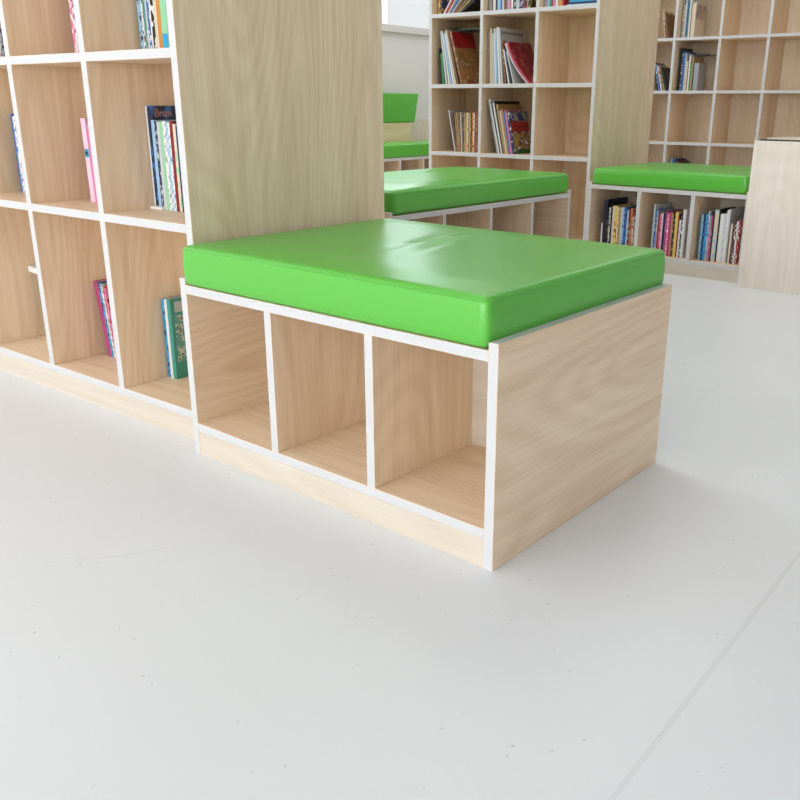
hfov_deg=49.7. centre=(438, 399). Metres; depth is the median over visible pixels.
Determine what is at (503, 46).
book
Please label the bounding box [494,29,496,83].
book
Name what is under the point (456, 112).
book
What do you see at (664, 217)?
book
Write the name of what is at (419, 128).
wall panel
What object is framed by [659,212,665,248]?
book
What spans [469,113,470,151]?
book
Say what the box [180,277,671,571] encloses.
bench
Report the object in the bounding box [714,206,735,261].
book
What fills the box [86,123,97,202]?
book
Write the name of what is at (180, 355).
print
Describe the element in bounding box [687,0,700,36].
book
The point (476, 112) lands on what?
book
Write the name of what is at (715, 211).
book
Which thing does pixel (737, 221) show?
book
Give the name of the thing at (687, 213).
book
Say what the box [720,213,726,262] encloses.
book
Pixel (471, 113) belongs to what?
book
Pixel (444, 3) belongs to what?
book
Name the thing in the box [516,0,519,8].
book
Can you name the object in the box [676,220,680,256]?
book
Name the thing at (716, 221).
book
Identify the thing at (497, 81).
book
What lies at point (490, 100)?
book
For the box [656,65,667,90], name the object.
book
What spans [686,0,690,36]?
book
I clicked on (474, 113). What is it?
book
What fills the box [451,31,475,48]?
print
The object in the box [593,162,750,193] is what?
seat cushion
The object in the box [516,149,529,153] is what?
print
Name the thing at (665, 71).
book
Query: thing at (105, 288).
book
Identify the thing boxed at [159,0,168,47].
book
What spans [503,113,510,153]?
book
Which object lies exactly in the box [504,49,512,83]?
book
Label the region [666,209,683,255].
book
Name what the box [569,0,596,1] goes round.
book
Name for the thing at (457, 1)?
book
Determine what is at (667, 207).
book
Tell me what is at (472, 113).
book
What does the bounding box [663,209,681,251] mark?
book
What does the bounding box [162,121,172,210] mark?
book
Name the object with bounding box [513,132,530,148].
print
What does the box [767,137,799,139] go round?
book
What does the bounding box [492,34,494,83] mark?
book
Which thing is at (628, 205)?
book
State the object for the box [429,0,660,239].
bookcase
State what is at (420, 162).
bench
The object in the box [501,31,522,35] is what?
print
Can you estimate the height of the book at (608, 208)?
0.240 m
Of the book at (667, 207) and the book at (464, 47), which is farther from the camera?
the book at (464, 47)
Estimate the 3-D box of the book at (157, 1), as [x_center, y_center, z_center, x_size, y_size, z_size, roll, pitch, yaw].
[-0.700,-1.095,2.373,0.015,0.270,0.178,14,23,35]
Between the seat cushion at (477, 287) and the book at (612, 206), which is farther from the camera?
the book at (612, 206)
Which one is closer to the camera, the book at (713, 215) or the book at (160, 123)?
the book at (160, 123)
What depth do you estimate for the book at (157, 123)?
2.47 m
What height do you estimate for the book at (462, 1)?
0.217 m
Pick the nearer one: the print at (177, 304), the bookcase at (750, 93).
the print at (177, 304)
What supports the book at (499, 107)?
on the bookcase at (588, 101)
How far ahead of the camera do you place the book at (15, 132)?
2.93 m
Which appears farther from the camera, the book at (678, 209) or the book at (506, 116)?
the book at (506, 116)
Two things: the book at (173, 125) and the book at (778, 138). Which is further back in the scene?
the book at (778, 138)
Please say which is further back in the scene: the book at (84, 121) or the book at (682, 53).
the book at (682, 53)
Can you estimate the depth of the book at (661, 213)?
4.93 m
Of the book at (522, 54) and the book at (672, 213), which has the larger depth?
the book at (522, 54)
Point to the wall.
(405, 57)
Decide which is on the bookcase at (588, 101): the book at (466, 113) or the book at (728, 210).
the book at (466, 113)
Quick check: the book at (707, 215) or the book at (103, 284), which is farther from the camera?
the book at (707, 215)
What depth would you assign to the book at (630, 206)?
5.07 m
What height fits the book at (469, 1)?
0.133 m
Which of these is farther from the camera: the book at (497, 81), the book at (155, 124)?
the book at (497, 81)
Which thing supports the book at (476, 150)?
on the bookcase at (588, 101)
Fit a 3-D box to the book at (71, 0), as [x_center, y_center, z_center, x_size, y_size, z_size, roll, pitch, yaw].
[-1.035,-1.176,2.629,0.009,0.255,0.175,14,23,35]
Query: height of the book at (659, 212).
0.250 m
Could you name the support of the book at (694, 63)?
on the bookcase at (750, 93)
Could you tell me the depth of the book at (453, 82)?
5.58 m
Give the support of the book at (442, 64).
on the bookcase at (588, 101)
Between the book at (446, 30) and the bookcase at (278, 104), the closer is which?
the bookcase at (278, 104)
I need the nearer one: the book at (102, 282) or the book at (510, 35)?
the book at (102, 282)
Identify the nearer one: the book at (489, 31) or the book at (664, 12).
the book at (489, 31)
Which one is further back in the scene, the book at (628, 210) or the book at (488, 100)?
the book at (488, 100)
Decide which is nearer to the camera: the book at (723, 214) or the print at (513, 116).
the book at (723, 214)
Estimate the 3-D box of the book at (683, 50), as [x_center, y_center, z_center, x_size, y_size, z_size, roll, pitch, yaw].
[2.139,-2.866,7.478,0.016,0.345,0.220,14,23,35]
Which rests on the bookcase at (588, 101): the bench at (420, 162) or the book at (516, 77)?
the book at (516, 77)
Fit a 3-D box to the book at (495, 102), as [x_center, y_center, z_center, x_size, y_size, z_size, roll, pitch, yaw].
[0.471,-1.780,5.618,0.082,0.320,0.300,14,23,34]
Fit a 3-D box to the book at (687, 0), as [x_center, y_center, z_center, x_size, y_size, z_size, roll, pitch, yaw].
[2.142,-3.239,7.336,0.012,0.300,0.200,14,23,35]
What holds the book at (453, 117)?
on the bookcase at (588, 101)
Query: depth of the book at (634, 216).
5.04 m
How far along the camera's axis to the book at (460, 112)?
5.68 m
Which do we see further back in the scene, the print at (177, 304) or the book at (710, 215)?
the book at (710, 215)
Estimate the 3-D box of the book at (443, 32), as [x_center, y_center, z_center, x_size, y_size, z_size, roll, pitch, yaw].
[0.119,-2.254,5.691,0.068,0.322,0.250,14,23,34]
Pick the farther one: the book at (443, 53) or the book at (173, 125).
the book at (443, 53)
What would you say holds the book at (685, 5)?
on the bookcase at (750, 93)
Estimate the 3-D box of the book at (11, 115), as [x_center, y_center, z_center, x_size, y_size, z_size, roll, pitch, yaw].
[-1.392,-0.858,2.989,0.010,0.258,0.150,14,23,35]
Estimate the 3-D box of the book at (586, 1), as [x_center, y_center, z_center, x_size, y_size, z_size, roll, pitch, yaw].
[0.908,-2.324,5.061,0.200,0.008,0.255,14,23,34]
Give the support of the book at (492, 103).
on the bookcase at (588, 101)
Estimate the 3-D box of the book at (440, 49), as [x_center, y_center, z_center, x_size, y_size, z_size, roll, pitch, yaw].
[0.087,-2.215,5.735,0.027,0.220,0.260,14,23,34]
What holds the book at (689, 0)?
on the bookcase at (750, 93)
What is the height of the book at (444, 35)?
0.300 m
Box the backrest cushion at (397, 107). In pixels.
[383,93,417,122]
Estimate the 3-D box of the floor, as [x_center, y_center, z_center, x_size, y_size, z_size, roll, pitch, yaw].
[-0.802,1.075,-0.211,11.180,0.100,17.860,14,23,35]
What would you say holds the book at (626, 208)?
on the bench at (699, 203)
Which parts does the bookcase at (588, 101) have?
panel, shelf, shelf, shelf, panel, shelf, shelf, shelf, panel, shelf, shelf, shelf, panel, panel, panel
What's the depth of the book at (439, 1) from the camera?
5.53 m
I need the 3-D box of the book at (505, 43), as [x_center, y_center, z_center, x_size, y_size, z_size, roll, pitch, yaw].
[0.555,-2.109,5.410,0.174,0.235,0.260,14,23,34]
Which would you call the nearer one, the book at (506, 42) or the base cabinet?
the base cabinet
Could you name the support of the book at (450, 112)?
on the bookcase at (588, 101)
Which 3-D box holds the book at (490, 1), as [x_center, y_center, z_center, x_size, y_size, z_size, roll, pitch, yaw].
[0.392,-2.562,5.375,0.026,0.270,0.250,14,23,34]
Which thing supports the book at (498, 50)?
on the bookcase at (588, 101)
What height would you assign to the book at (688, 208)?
0.270 m
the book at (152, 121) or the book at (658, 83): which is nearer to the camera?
the book at (152, 121)
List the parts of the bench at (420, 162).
panel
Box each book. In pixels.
[0,23,4,56]
[10,114,22,191]
[12,116,24,192]
[68,0,76,52]
[71,0,78,52]
[80,118,95,201]
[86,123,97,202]
[93,279,111,356]
[97,281,113,356]
[100,283,115,357]
[103,285,115,352]
[136,0,144,48]
[140,0,145,48]
[142,0,148,48]
[144,0,149,48]
[145,106,155,204]
[146,0,152,48]
[146,106,175,205]
[148,0,153,47]
[150,0,156,47]
[151,120,175,205]
[152,0,159,47]
[154,122,163,206]
[156,0,162,47]
[156,122,166,209]
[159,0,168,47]
[159,122,169,209]
[161,295,180,376]
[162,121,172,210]
[164,296,180,378]
[165,121,174,210]
[166,297,188,378]
[167,123,176,210]
[169,121,179,211]
[172,124,182,211]
[175,126,183,211]
[438,0,440,13]
[439,48,442,83]
[440,31,447,83]
[440,53,445,83]
[441,0,449,13]
[442,31,450,83]
[444,35,452,83]
[445,33,454,83]
[446,0,453,12]
[446,30,467,83]
[447,30,464,83]
[448,110,466,151]
[449,27,479,32]
[449,31,478,83]
[450,0,458,12]
[452,113,456,151]
[453,0,464,12]
[454,113,458,151]
[456,0,468,12]
[456,112,459,151]
[458,0,472,12]
[458,113,460,151]
[460,112,465,151]
[461,0,480,11]
[462,113,463,151]
[464,112,475,151]
[465,113,466,151]
[466,112,477,151]
[468,113,469,151]
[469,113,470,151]
[470,113,471,151]
[472,113,473,151]
[473,113,474,151]
[474,113,475,151]
[475,113,477,151]
[487,33,488,83]
[488,0,491,10]
[488,31,489,83]
[488,100,497,152]
[489,99,507,153]
[490,28,493,83]
[491,102,500,153]
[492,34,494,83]
[492,103,501,153]
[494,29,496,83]
[494,101,519,153]
[495,32,498,83]
[496,104,521,153]
[497,27,522,83]
[498,28,525,83]
[499,111,506,153]
[501,41,507,83]
[501,109,519,153]
[503,49,510,83]
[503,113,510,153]
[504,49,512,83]
[505,43,526,82]
[505,111,512,153]
[506,42,528,82]
[506,51,525,83]
[507,41,533,82]
[507,111,530,153]
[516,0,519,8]
[519,0,523,8]
[527,0,535,7]
[562,0,570,5]
[568,1,596,3]
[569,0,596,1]
[602,200,605,241]
[603,197,627,242]
[605,208,609,242]
[607,207,610,242]
[609,206,612,242]
[611,203,628,243]
[613,203,632,243]
[615,205,632,243]
[617,205,633,243]
[619,205,635,243]
[621,206,630,244]
[622,206,635,244]
[625,210,628,244]
[627,209,630,244]
[628,208,635,245]
[631,215,635,245]
[651,202,671,247]
[652,207,672,247]
[654,208,673,248]
[655,63,663,90]
[655,64,665,90]
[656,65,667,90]
[656,216,659,248]
[657,213,661,248]
[659,66,668,90]
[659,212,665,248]
[661,68,670,90]
[661,213,665,249]
[663,11,673,37]
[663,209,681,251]
[665,14,674,37]
[665,213,669,255]
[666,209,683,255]
[668,213,673,255]
[670,210,683,256]
[672,211,683,256]
[675,214,681,256]
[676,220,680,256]
[677,48,692,90]
[678,212,683,257]
[679,53,683,90]
[679,208,689,257]
[680,51,695,90]
[681,0,686,36]
[681,209,689,257]
[682,5,685,36]
[683,0,688,36]
[683,53,693,90]
[684,61,687,90]
[685,0,689,36]
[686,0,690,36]
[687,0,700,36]
[687,55,700,90]
[688,63,691,90]
[689,5,692,36]
[690,3,706,36]
[690,57,703,90]
[691,63,694,90]
[692,63,705,90]
[694,54,716,55]
[697,213,707,259]
[700,214,705,259]
[702,213,708,260]
[704,210,715,260]
[705,215,712,260]
[707,215,713,260]
[709,211,715,260]
[710,207,728,261]
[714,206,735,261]
[716,212,727,261]
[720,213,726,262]
[722,210,729,262]
[724,206,744,262]
[727,223,732,263]
[729,222,735,263]
[731,222,736,263]
[732,221,738,263]
[734,219,743,263]
[760,139,797,140]
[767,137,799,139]
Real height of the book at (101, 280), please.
0.252 m
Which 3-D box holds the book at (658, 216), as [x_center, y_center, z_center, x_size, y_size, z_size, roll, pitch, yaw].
[1.320,-0.968,5.018,0.009,0.220,0.200,16,24,37]
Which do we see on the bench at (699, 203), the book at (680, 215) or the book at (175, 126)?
the book at (680, 215)
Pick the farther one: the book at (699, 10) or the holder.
the book at (699, 10)
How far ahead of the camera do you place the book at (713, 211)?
4.75 m
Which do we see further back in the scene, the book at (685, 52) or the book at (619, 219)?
the book at (685, 52)
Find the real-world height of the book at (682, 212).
0.255 m
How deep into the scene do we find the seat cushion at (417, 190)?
4.02 m
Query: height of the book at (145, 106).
0.278 m
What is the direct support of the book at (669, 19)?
on the bookcase at (750, 93)
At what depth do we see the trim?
8.21 m
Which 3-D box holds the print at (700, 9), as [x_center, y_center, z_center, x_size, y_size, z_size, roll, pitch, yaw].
[2.215,-3.275,7.279,0.001,0.108,0.198,14,23,35]
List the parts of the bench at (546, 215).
panel, panel, panel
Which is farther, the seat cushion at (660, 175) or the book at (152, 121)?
the seat cushion at (660, 175)
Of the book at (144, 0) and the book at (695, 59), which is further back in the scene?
the book at (695, 59)
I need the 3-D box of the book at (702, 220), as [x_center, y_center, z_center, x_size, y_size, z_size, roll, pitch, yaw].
[1.519,-0.927,4.856,0.013,0.250,0.200,16,24,38]
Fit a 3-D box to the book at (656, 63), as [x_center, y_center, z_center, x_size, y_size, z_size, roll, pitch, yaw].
[1.957,-2.854,7.617,0.065,0.230,0.200,14,23,35]
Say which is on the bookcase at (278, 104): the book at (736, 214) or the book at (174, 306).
the book at (174, 306)
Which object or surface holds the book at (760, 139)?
on the base cabinet
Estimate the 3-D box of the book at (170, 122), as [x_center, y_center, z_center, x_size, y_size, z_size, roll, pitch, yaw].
[-0.694,-0.679,2.497,0.013,0.247,0.170,14,23,35]
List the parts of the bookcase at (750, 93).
shelf, shelf, panel, shelf, shelf, shelf, shelf, panel, shelf, shelf, shelf, panel, shelf, shelf, panel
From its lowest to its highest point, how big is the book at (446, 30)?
0.330 m
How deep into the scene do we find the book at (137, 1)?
2.37 m
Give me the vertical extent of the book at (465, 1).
0.176 m
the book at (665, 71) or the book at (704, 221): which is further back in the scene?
the book at (665, 71)
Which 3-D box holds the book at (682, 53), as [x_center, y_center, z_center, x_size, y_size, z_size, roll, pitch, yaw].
[2.149,-2.842,7.478,0.010,0.300,0.220,14,23,35]
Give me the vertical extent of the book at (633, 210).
0.250 m
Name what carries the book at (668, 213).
on the bench at (699, 203)
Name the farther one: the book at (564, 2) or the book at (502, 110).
the book at (502, 110)
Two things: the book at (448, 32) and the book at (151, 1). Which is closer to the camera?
the book at (151, 1)
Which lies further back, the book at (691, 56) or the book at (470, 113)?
the book at (691, 56)
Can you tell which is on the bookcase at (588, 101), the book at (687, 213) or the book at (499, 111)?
the book at (499, 111)
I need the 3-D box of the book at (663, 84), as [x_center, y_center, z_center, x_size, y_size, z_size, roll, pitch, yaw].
[2.006,-2.827,7.586,0.078,0.200,0.200,14,23,35]
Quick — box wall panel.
[411,119,428,140]
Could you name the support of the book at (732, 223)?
on the bench at (699, 203)
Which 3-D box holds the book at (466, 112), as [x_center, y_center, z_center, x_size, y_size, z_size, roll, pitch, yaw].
[0.227,-1.789,5.751,0.015,0.248,0.200,14,23,34]
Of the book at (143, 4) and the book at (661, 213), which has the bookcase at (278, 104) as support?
the book at (143, 4)
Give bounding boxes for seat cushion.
[183,218,664,347]
[383,140,428,158]
[384,167,568,214]
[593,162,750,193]
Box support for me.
[383,122,410,141]
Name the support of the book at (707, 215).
on the bench at (699, 203)
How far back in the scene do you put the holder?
3.07 m
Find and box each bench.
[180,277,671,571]
[384,156,428,171]
[384,189,570,237]
[585,181,747,282]
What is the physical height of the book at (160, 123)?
0.245 m
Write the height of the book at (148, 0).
0.255 m
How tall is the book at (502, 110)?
0.270 m
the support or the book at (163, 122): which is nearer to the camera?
the book at (163, 122)
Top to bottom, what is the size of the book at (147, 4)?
0.268 m
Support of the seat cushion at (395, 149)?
on the bench at (420, 162)
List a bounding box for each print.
[174,301,182,312]
[174,314,186,361]
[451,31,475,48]
[456,48,478,79]
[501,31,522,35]
[510,113,526,120]
[510,121,528,131]
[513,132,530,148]
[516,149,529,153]
[696,5,705,19]
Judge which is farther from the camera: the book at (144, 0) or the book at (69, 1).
the book at (69, 1)
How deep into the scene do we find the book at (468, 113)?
5.65 m
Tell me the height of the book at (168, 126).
0.243 m
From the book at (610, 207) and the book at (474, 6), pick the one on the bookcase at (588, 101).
the book at (474, 6)
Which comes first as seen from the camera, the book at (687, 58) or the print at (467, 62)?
the print at (467, 62)
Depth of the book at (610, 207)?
5.13 m
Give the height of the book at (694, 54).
0.012 m
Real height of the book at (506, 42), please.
0.240 m
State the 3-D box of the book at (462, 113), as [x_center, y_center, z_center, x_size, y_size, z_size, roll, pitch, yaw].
[0.217,-1.791,5.758,0.020,0.246,0.200,14,23,34]
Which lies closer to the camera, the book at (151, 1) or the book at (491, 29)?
the book at (151, 1)
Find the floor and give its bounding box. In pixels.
[0,273,799,799]
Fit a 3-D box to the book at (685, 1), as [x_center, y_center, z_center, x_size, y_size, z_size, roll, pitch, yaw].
[2.123,-3.244,7.350,0.010,0.300,0.200,14,23,35]
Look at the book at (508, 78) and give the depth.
5.36 m
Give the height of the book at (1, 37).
0.200 m
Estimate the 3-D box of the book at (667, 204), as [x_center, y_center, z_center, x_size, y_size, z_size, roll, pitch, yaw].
[1.296,-1.005,5.027,0.012,0.283,0.200,16,24,37]
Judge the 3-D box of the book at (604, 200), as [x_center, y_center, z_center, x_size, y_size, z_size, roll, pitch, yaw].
[1.047,-1.073,5.219,0.011,0.285,0.190,16,24,37]
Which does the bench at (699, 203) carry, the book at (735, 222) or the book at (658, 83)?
the book at (735, 222)
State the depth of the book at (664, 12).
7.39 m
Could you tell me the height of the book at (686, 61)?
0.240 m
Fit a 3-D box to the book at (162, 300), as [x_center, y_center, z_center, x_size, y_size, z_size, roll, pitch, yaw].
[-0.789,-0.210,2.725,0.019,0.247,0.170,14,23,35]
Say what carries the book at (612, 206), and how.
on the bench at (699, 203)
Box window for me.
[382,0,428,28]
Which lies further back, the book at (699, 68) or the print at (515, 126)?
the book at (699, 68)
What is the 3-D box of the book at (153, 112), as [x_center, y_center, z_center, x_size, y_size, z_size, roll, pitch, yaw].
[-0.767,-0.727,2.558,0.023,0.278,0.186,14,23,35]
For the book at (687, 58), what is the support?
on the bookcase at (750, 93)
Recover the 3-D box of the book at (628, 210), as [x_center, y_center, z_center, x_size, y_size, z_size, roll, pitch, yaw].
[1.166,-1.018,5.131,0.009,0.240,0.190,16,24,37]
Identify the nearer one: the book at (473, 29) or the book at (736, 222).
the book at (736, 222)
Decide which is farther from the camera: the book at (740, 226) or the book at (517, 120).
the book at (517, 120)
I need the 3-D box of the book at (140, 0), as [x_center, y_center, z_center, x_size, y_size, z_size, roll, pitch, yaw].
[-0.758,-1.106,2.417,0.008,0.262,0.178,14,23,35]
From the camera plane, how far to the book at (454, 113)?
5.71 m
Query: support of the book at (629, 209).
on the bench at (699, 203)
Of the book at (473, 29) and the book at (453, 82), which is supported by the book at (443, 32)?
the book at (473, 29)
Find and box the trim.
[382,23,428,35]
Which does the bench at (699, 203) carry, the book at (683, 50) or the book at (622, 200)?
the book at (622, 200)
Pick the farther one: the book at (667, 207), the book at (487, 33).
the book at (487, 33)
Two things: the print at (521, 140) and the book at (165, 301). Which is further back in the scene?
the print at (521, 140)
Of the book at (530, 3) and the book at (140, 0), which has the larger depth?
the book at (530, 3)
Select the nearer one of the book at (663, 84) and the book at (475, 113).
the book at (475, 113)
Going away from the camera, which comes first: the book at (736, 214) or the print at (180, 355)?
the print at (180, 355)
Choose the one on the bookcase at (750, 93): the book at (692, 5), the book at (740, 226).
the book at (692, 5)
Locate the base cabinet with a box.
[737,140,799,294]
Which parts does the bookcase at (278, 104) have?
shelf, shelf, shelf, shelf, panel, shelf, shelf, bookend foot, panel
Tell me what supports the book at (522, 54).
on the bookcase at (588, 101)
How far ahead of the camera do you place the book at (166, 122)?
2.44 m
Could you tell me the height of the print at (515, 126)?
0.062 m
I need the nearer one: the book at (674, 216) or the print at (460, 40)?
the book at (674, 216)
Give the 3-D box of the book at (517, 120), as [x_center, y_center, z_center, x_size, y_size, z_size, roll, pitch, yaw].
[0.522,-1.722,5.546,0.069,0.258,0.220,14,23,34]
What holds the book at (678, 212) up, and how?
on the bench at (699, 203)
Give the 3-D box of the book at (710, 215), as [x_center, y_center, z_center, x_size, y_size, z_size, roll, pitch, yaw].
[1.554,-0.917,4.828,0.009,0.250,0.200,16,24,37]
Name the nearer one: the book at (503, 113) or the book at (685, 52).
the book at (503, 113)
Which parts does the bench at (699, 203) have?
panel, panel, panel, panel, panel, panel, panel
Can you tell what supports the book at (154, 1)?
on the bookcase at (278, 104)
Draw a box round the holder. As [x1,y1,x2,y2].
[28,264,36,273]
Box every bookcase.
[0,0,384,440]
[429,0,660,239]
[648,0,799,166]
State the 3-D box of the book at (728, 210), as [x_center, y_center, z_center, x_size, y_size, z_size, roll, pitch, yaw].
[1.627,-0.913,4.764,0.010,0.285,0.200,16,24,37]
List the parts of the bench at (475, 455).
panel, panel, panel, panel, panel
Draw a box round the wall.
[382,31,428,119]
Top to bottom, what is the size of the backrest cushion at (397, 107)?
0.262 m
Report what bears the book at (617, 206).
on the bench at (699, 203)
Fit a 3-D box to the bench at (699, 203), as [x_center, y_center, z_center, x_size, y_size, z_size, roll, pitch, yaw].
[1.501,-1.054,5.146,0.977,0.481,0.760,16,24,37]
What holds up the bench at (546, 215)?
on the floor
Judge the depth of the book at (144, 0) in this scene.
2.36 m
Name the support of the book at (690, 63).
on the bookcase at (750, 93)
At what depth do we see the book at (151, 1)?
2.34 m
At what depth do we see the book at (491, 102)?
5.51 m
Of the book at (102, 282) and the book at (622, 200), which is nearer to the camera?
the book at (102, 282)
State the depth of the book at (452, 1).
5.49 m
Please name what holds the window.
in the wall
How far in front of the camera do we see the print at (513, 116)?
5.52 m
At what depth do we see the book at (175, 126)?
2.42 m
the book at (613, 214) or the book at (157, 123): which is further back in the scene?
the book at (613, 214)
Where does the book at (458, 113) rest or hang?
on the bookcase at (588, 101)
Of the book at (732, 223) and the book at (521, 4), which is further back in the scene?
the book at (521, 4)
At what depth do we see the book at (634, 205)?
5.08 m

